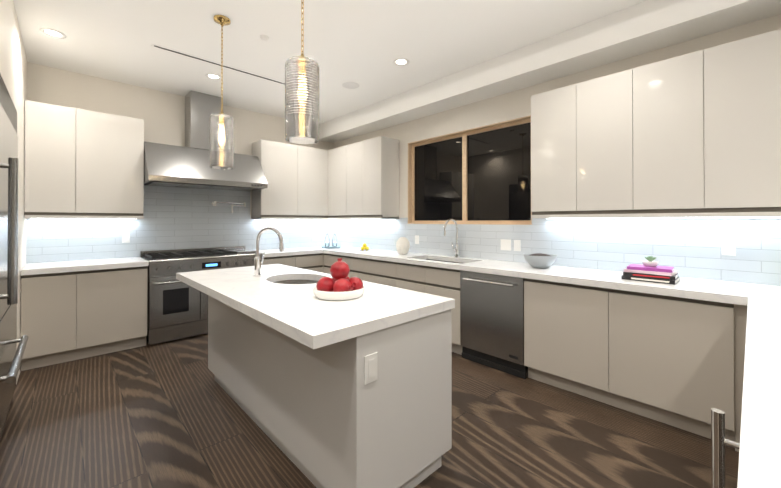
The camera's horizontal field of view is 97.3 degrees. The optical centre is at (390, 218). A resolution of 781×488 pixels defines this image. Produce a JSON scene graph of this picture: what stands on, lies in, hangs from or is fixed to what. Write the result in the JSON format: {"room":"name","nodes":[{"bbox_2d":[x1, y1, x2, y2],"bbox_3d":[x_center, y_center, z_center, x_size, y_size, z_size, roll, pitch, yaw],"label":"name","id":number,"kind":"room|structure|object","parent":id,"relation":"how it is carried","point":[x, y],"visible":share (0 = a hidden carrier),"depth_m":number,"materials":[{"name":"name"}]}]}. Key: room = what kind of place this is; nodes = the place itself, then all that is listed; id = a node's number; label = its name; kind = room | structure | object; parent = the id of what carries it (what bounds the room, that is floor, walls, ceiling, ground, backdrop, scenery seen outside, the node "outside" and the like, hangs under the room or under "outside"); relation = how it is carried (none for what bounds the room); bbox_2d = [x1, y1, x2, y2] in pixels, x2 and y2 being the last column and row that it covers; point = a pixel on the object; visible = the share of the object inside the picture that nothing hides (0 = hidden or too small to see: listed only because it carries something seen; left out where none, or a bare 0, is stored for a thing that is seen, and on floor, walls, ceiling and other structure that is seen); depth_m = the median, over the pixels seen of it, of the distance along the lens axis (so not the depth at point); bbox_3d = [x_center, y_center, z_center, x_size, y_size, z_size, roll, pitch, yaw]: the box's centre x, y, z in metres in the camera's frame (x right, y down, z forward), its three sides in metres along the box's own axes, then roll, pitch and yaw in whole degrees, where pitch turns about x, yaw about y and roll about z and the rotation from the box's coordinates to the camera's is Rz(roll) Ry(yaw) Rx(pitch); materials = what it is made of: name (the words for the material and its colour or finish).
{"room":"kitchen","nodes":[
{"label":"kitchen","id":0,"kind":"room"},
{"bbox_2d":[0,0,26,384],"bbox_3d":[-3.194,-0.127,2.328,0.865,3.000,2.505,0,0,-44],"label":"wall","id":1,"kind":"structure","parent":0,"point":[13,65],"depth_m":2.79,"materials":[{"name":"beige paint"}]},
{"bbox_2d":[26,62,333,262],"bbox_3d":[-2.633,-0.113,4.667,4.900,3.000,0.125,0,0,-44],"label":"wall","id":2,"kind":"structure","parent":0,"point":[180,218],"depth_m":4.33,"materials":[{"name":"beige paint"}]},
{"bbox_2d":[24,100,143,218],"bbox_3d":[-3.278,-0.568,3.732,0.937,1.141,0.344,0,0,-44],"label":"upper cabinet","id":3,"kind":"object","parent":2,"relation":"attached to","point":[83,164],"visible":1,"depth_m":3.56,"materials":[{"name":"white"}]},
{"bbox_2d":[122,233,129,242],"bbox_3d":[-3.146,0.224,4.086,0.075,0.118,0.006,0,0,-44],"label":"electrical outlet plate","id":4,"kind":"object","parent":2,"relation":"attached to","point":[125,236],"depth_m":4.09,"materials":[{"name":"white plastic"}]},
{"bbox_2d":[144,90,267,190],"bbox_3d":[-2.359,-1.008,4.424,1.335,1.208,0.610,0,0,-44],"label":"range hood","id":5,"kind":"object","parent":2,"relation":"attached to","point":[186,166],"visible":0.94,"depth_m":4.31,"materials":[{"name":"silver metal"}]},
{"bbox_2d":[212,201,244,212],"bbox_3d":[-2.267,-0.165,4.836,0.440,0.157,0.089,0,0,-35],"label":"pot filler faucet","id":6,"kind":"object","parent":2,"relation":"attached to","point":[214,203],"visible":1,"depth_m":4.83,"materials":[{"name":"silver metal"}]},
{"bbox_2d":[251,139,326,219],"bbox_3d":[-1.540,-0.563,5.383,1.133,1.130,0.344,0,0,-44],"label":"upper cabinet","id":7,"kind":"object","parent":2,"relation":"attached to","point":[295,175],"depth_m":5.19,"materials":[{"name":"white"}]},
{"bbox_2d":[13,0,645,123],"bbox_3d":[-0.439,-1.666,0.826,7.020,0.060,9.070,0,0,-44],"label":"ceiling","id":8,"kind":"structure","parent":0,"point":[364,44],"depth_m":3.11,"materials":[{"name":"white paint"}]},
{"bbox_2d":[39,28,65,38],"bbox_3d":[-2.916,-1.613,2.967,0.160,0.019,0.173,0,0,-44],"label":"recessed light","id":9,"kind":"object","parent":8,"relation":"in","point":[47,31],"depth_m":3.00,"materials":[{"name":"white paint"}]},
{"bbox_2d":[205,73,220,79],"bbox_3d":[-1.987,-1.607,3.859,0.165,0.019,0.169,0,0,-44],"label":"recessed light","id":10,"kind":"object","parent":8,"relation":"in","point":[211,76],"depth_m":3.90,"materials":[{"name":"white paint"}]},
{"bbox_2d":[151,44,284,84],"bbox_3d":[-1.723,-1.609,3.617,1.312,0.019,0.057,0,0,-44],"label":"air vent","id":11,"kind":"object","parent":8,"relation":"in","point":[156,46],"depth_m":3.57,"materials":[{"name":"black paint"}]},
{"bbox_2d":[209,15,233,168],"bbox_3d":[-1.368,-1.018,2.788,0.181,1.209,0.181,0,0,-44],"label":"pendant light","id":12,"kind":"object","parent":8,"relation":"hanging from","point":[221,138],"visible":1,"depth_m":2.73,"materials":[{"name":"clear glass"}]},
{"bbox_2d":[260,35,268,40],"bbox_3d":[-1.116,-1.612,3.040,0.080,0.019,0.100,0,0,-44],"label":"recessed light","id":13,"kind":"object","parent":8,"relation":"in","point":[263,37],"depth_m":3.05,"materials":[{"name":"white paint"}]},
{"bbox_2d":[285,0,319,143],"bbox_3d":[-0.473,-1.024,1.845,0.181,1.209,0.181,0,0,-44],"label":"pendant light","id":14,"kind":"object","parent":8,"relation":"hanging from","point":[302,89],"visible":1,"depth_m":1.77,"materials":[{"name":"clear glass"}]},
{"bbox_2d":[342,82,359,88],"bbox_3d":[-0.473,-1.606,4.106,0.195,0.019,0.197,0,0,-44],"label":"recessed light","id":15,"kind":"object","parent":8,"relation":"in","point":[348,85],"depth_m":4.15,"materials":[{"name":"white paint"}]},
{"bbox_2d":[393,58,408,65],"bbox_3d":[0.110,-1.609,3.508,0.169,0.019,0.171,0,0,-44],"label":"recessed light","id":16,"kind":"object","parent":8,"relation":"in","point":[400,61],"depth_m":3.54,"materials":[{"name":"white paint"}]},
{"bbox_2d":[319,0,780,142],"bbox_3d":[1.883,-1.499,2.830,0.350,0.250,8.780,0,0,-44],"label":"soffit beam","id":17,"kind":"structure","parent":8,"relation":"attached to","point":[646,26],"depth_m":3.02,"materials":[{"name":"white paint"}]},
{"bbox_2d":[0,333,738,487],"bbox_3d":[-0.439,1.394,0.807,7.020,0.060,9.070,0,0,-44],"label":"floor","id":18,"kind":"structure","parent":0,"point":[170,414],"depth_m":2.16,"materials":[{"name":"brown wood"}]},
{"bbox_2d":[0,73,28,440],"bbox_3d":[-2.680,0.271,1.921,0.874,2.190,1.240,0,0,-44],"label":"refrigerator","id":19,"kind":"object","parent":18,"relation":"on","point":[11,354],"visible":1,"depth_m":2.02,"materials":[{"name":"silver metal"}]},
{"bbox_2d":[20,257,148,370],"bbox_3d":[-3.166,0.919,3.605,0.938,0.925,0.669,0,0,-44],"label":"base cabinet","id":20,"kind":"object","parent":18,"relation":"on","point":[75,310],"visible":0.9,"depth_m":3.35,"materials":[{"name":"beige"}]},
{"bbox_2d":[140,246,261,344],"bbox_3d":[-2.341,0.888,4.332,1.240,0.995,0.752,0,0,-44],"label":"range","id":21,"kind":"object","parent":18,"relation":"on","point":[177,309],"visible":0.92,"depth_m":3.91,"materials":[{"name":"silver metal"}]},
{"bbox_2d":[262,254,297,267],"bbox_3d":[-1.748,0.952,4.969,0.472,0.874,0.644,0,0,-44],"label":"base cabinet","id":22,"kind":"object","parent":18,"relation":"on","point":[291,259],"depth_m":4.80,"materials":[{"name":"beige"}]},
{"bbox_2d":[298,254,321,271],"bbox_3d":[-1.410,0.954,5.289,0.460,0.874,0.644,0,0,-44],"label":"base cabinet","id":23,"kind":"object","parent":18,"relation":"on","point":[313,262],"depth_m":5.08,"materials":[{"name":"beige"}]},
{"bbox_2d":[254,246,345,257],"bbox_3d":[-1.348,0.492,5.334,1.561,0.050,0.669,0,0,-44],"label":"countertop","id":24,"kind":"structure","parent":23,"relation":"on","point":[317,249],"depth_m":5.06,"materials":[{"name":"white stone"}]},
{"bbox_2d":[321,232,340,248],"bbox_3d":[-0.963,0.343,5.563,0.320,0.249,0.320,0,0,-44],"label":"tray","id":25,"kind":"object","parent":24,"relation":"on","point":[327,242],"visible":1,"depth_m":5.54,"materials":[{"name":"blue"}]},
{"bbox_2d":[208,296,454,487],"bbox_3d":[-0.609,0.936,2.423,0.665,0.874,2.067,0,0,-44],"label":"kitchen island","id":26,"kind":"object","parent":18,"relation":"on","point":[350,393],"depth_m":1.72,"materials":[{"name":"white laminate"}]},
{"bbox_2d":[176,264,454,351],"bbox_3d":[-0.718,0.474,2.395,0.896,0.050,2.182,0,0,-44],"label":"island countertop","id":27,"kind":"structure","parent":26,"relation":"on","point":[295,312],"depth_m":1.83,"materials":[{"name":"white stone"}]},
{"bbox_2d":[253,227,283,276],"bbox_3d":[-0.957,0.255,2.675,0.159,0.388,0.250,0,0,-44],"label":"island faucet","id":28,"kind":"object","parent":27,"relation":"on","point":[258,262],"visible":1,"depth_m":2.68,"materials":[{"name":"silver metal"}]},
{"bbox_2d":[276,276,318,287],"bbox_3d":[-0.701,0.590,2.598,0.455,0.204,0.562,0,0,-44],"label":"sink","id":29,"kind":"object","parent":27,"relation":"in","point":[291,280],"depth_m":2.83,"materials":[{"name":"silver metal"}]},
{"bbox_2d":[312,258,364,300],"bbox_3d":[-0.298,0.337,1.996,0.304,0.216,0.304,0,0,-44],"label":"bowl","id":30,"kind":"object","parent":27,"relation":"on","point":[340,284],"visible":1,"depth_m":1.92,"materials":[{"name":"white ceramic"}]},
{"bbox_2d":[322,254,341,273],"bbox_3d":[-0.620,0.954,5.244,0.624,0.874,0.510,0,0,-44],"label":"base cabinet","id":31,"kind":"object","parent":18,"relation":"on","point":[327,259],"depth_m":5.11,"materials":[{"name":"beige laminate"}]},
{"bbox_2d":[342,258,361,279],"bbox_3d":[-0.283,0.951,4.889,0.624,0.874,0.470,0,0,-44],"label":"base cabinet","id":32,"kind":"object","parent":18,"relation":"on","point":[355,264],"depth_m":4.65,"materials":[{"name":"beige"}]},
{"bbox_2d":[362,258,433,287],"bbox_3d":[0.089,0.949,4.497,0.624,0.874,0.610,0,0,-44],"label":"base cabinet","id":33,"kind":"object","parent":18,"relation":"on","point":[384,273],"depth_m":4.10,"materials":[{"name":"beige"}]},
{"bbox_2d":[322,247,433,261],"bbox_3d":[-0.235,0.489,4.823,0.649,0.050,1.605,0,0,-44],"label":"countertop","id":34,"kind":"structure","parent":33,"relation":"on","point":[350,252],"depth_m":4.46,"materials":[{"name":"white stone"}]},
{"bbox_2d":[360,243,368,250],"bbox_3d":[-0.377,0.409,5.003,0.150,0.109,0.150,0,0,-44],"label":"plate","id":35,"kind":"object","parent":34,"relation":"on","point":[364,247],"visible":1,"depth_m":4.97,"materials":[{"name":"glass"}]},
{"bbox_2d":[396,237,409,254],"bbox_3d":[0.162,0.349,4.480,0.184,0.222,0.184,0,0,-44],"label":"vase","id":36,"kind":"object","parent":34,"relation":"on","point":[402,245],"visible":1,"depth_m":4.42,"materials":[{"name":"white ceramic"}]},
{"bbox_2d":[398,278,453,291],"bbox_3d":[0.454,1.074,4.112,0.624,0.619,0.450,0,0,-44],"label":"base cabinet","id":37,"kind":"object","parent":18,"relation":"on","point":[415,284],"depth_m":3.79,"materials":[{"name":"beige laminate"}]},
{"bbox_2d":[422,282,469,357],"bbox_3d":[0.764,1.072,3.786,0.624,0.619,0.450,0,0,-44],"label":"base cabinet","id":38,"kind":"object","parent":18,"relation":"on","point":[448,289],"depth_m":3.48,"materials":[{"name":"beige"}]},
{"bbox_2d":[443,218,459,256],"bbox_3d":[0.701,0.224,4.063,0.291,0.468,0.118,0,0,-44],"label":"sink faucet","id":39,"kind":"object","parent":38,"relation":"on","point":[456,249],"visible":1,"depth_m":4.10,"materials":[{"name":"silver metal"}]},
{"bbox_2d":[522,278,605,402],"bbox_3d":[1.583,0.939,2.924,0.624,0.874,0.630,0,0,-44],"label":"base cabinet","id":40,"kind":"object","parent":18,"relation":"on","point":[565,326],"depth_m":2.69,"materials":[{"name":"beige"}]},
{"bbox_2d":[460,270,527,372],"bbox_3d":[1.116,0.918,3.362,0.671,0.820,0.645,0,0,-44],"label":"dishwasher","id":41,"kind":"object","parent":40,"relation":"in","point":[491,317],"visible":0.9,"depth_m":3.14,"materials":[{"name":"silver metal"}]},
{"bbox_2d":[606,290,729,449],"bbox_3d":[2.046,0.936,2.436,0.624,0.874,0.715,0,0,-44],"label":"base cabinet","id":42,"kind":"object","parent":18,"relation":"on","point":[701,357],"depth_m":2.26,"materials":[{"name":"beige laminate"}]},
{"bbox_2d":[454,259,749,305],"bbox_3d":[1.578,0.477,2.914,0.649,0.050,2.020,0,0,-44],"label":"countertop","id":43,"kind":"structure","parent":42,"relation":"on","point":[702,290],"depth_m":2.51,"materials":[{"name":"white stone"}]},
{"bbox_2d":[523,253,556,268],"bbox_3d":[1.387,0.385,3.189,0.292,0.135,0.292,0,0,-44],"label":"bowl","id":44,"kind":"object","parent":43,"relation":"on","point":[539,260],"visible":1,"depth_m":3.10,"materials":[{"name":"grey ceramic"}]},
{"bbox_2d":[621,256,679,284],"bbox_3d":[1.915,0.360,2.532,0.250,0.176,0.311,0,0,-44],"label":"book stack","id":45,"kind":"object","parent":43,"relation":"on","point":[649,270],"visible":1,"depth_m":2.47,"materials":[{"name":"multicoloured paper"}]},
{"bbox_2d":[714,302,745,487],"bbox_3d":[2.053,0.931,1.514,1.884,0.874,0.778,0,0,-44],"label":"base cabinet","id":46,"kind":"object","parent":18,"relation":"on","point":[728,356],"depth_m":2.03,"materials":[{"name":"beige laminate"}]},
{"bbox_2d":[737,283,780,487],"bbox_3d":[1.617,0.465,0.952,3.294,0.050,0.880,0,0,-44],"label":"countertop","id":47,"kind":"structure","parent":46,"relation":"on","point":[759,415],"depth_m":0.88,"materials":[{"name":"white stone"}]},
{"bbox_2d":[738,394,741,405],"bbox_3d":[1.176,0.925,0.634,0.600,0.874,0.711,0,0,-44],"label":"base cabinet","id":48,"kind":"object","parent":18,"relation":"on","point":[739,395],"depth_m":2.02,"materials":[{"name":"beige"}]},
{"bbox_2d":[334,14,780,285],"bbox_3d":[2.067,-0.123,2.996,0.165,3.000,8.780,0,0,-44],"label":"wall","id":49,"kind":"structure","parent":0,"point":[688,247],"depth_m":3.15,"materials":[{"name":"beige paint"}]},
{"bbox_2d":[327,145,346,219],"bbox_3d":[-0.724,-0.561,5.567,0.344,1.130,0.513,0,0,-44],"label":"upper cabinet","id":50,"kind":"object","parent":49,"relation":"attached to","point":[337,157],"depth_m":5.44,"materials":[{"name":"white laminate"}]},
{"bbox_2d":[347,141,362,219],"bbox_3d":[-0.411,-0.563,5.237,0.344,1.130,0.395,0,0,-44],"label":"upper cabinet","id":51,"kind":"object","parent":49,"relation":"attached to","point":[357,181],"depth_m":5.11,"materials":[{"name":"white"}]},
{"bbox_2d":[363,136,398,219],"bbox_3d":[-0.137,-0.565,4.949,0.344,1.130,0.402,0,0,-44],"label":"upper cabinet","id":52,"kind":"object","parent":49,"relation":"attached to","point":[381,153],"depth_m":4.81,"materials":[{"name":"white laminate"}]},
{"bbox_2d":[415,235,418,243],"bbox_3d":[0.358,0.283,4.668,0.006,0.118,0.075,0,0,-44],"label":"electrical outlet plate","id":53,"kind":"object","parent":49,"relation":"attached to","point":[416,236],"depth_m":4.66,"materials":[{"name":"white plastic"}]},
{"bbox_2d":[408,115,531,224],"bbox_3d":[0.892,-0.500,4.213,0.125,1.130,1.760,0,0,-44],"label":"window","id":54,"kind":"structure","parent":49,"relation":"in","point":[480,175],"depth_m":4.13,"materials":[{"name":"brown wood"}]},
{"bbox_2d":[501,239,510,250],"bbox_3d":[1.250,0.282,3.729,0.006,0.118,0.120,0,0,-44],"label":"electrical outlet plate","id":55,"kind":"object","parent":49,"relation":"attached to","point":[505,244],"depth_m":3.73,"materials":[{"name":"white plastic"}]},
{"bbox_2d":[514,240,520,250],"bbox_3d":[1.340,0.281,3.634,0.006,0.118,0.075,0,0,-44],"label":"electrical outlet plate","id":56,"kind":"object","parent":49,"relation":"attached to","point":[517,243],"depth_m":3.63,"materials":[{"name":"white plastic"}]},
{"bbox_2d":[531,84,574,218],"bbox_3d":[1.559,-0.576,3.162,0.344,1.130,0.390,0,0,-44],"label":"upper cabinet","id":57,"kind":"object","parent":49,"relation":"attached to","point":[553,111],"depth_m":3.04,"materials":[{"name":"white"}]},
{"bbox_2d":[575,69,630,218],"bbox_3d":[1.831,-0.578,2.876,0.344,1.130,0.398,0,0,-44],"label":"upper cabinet","id":58,"kind":"object","parent":49,"relation":"attached to","point":[602,104],"depth_m":2.76,"materials":[{"name":"white"}]},
{"bbox_2d":[631,51,702,218],"bbox_3d":[2.106,-0.580,2.586,0.344,1.130,0.401,0,0,-44],"label":"upper cabinet","id":59,"kind":"object","parent":49,"relation":"attached to","point":[696,134],"depth_m":2.47,"materials":[{"name":"white laminate"}]},
{"bbox_2d":[721,239,735,255],"bbox_3d":[2.438,0.204,2.478,0.006,0.118,0.075,0,0,-44],"label":"electrical outlet plate","id":60,"kind":"object","parent":49,"relation":"attached to","point":[728,246],"depth_m":2.48,"materials":[{"name":"white plastic"}]},
{"bbox_2d":[699,29,780,216],"bbox_3d":[2.383,-0.581,2.294,0.344,1.130,0.404,0,0,-44],"label":"upper cabinet","id":61,"kind":"object","parent":49,"relation":"attached to","point":[740,80],"depth_m":2.19,"materials":[{"name":"white"}]}
]}

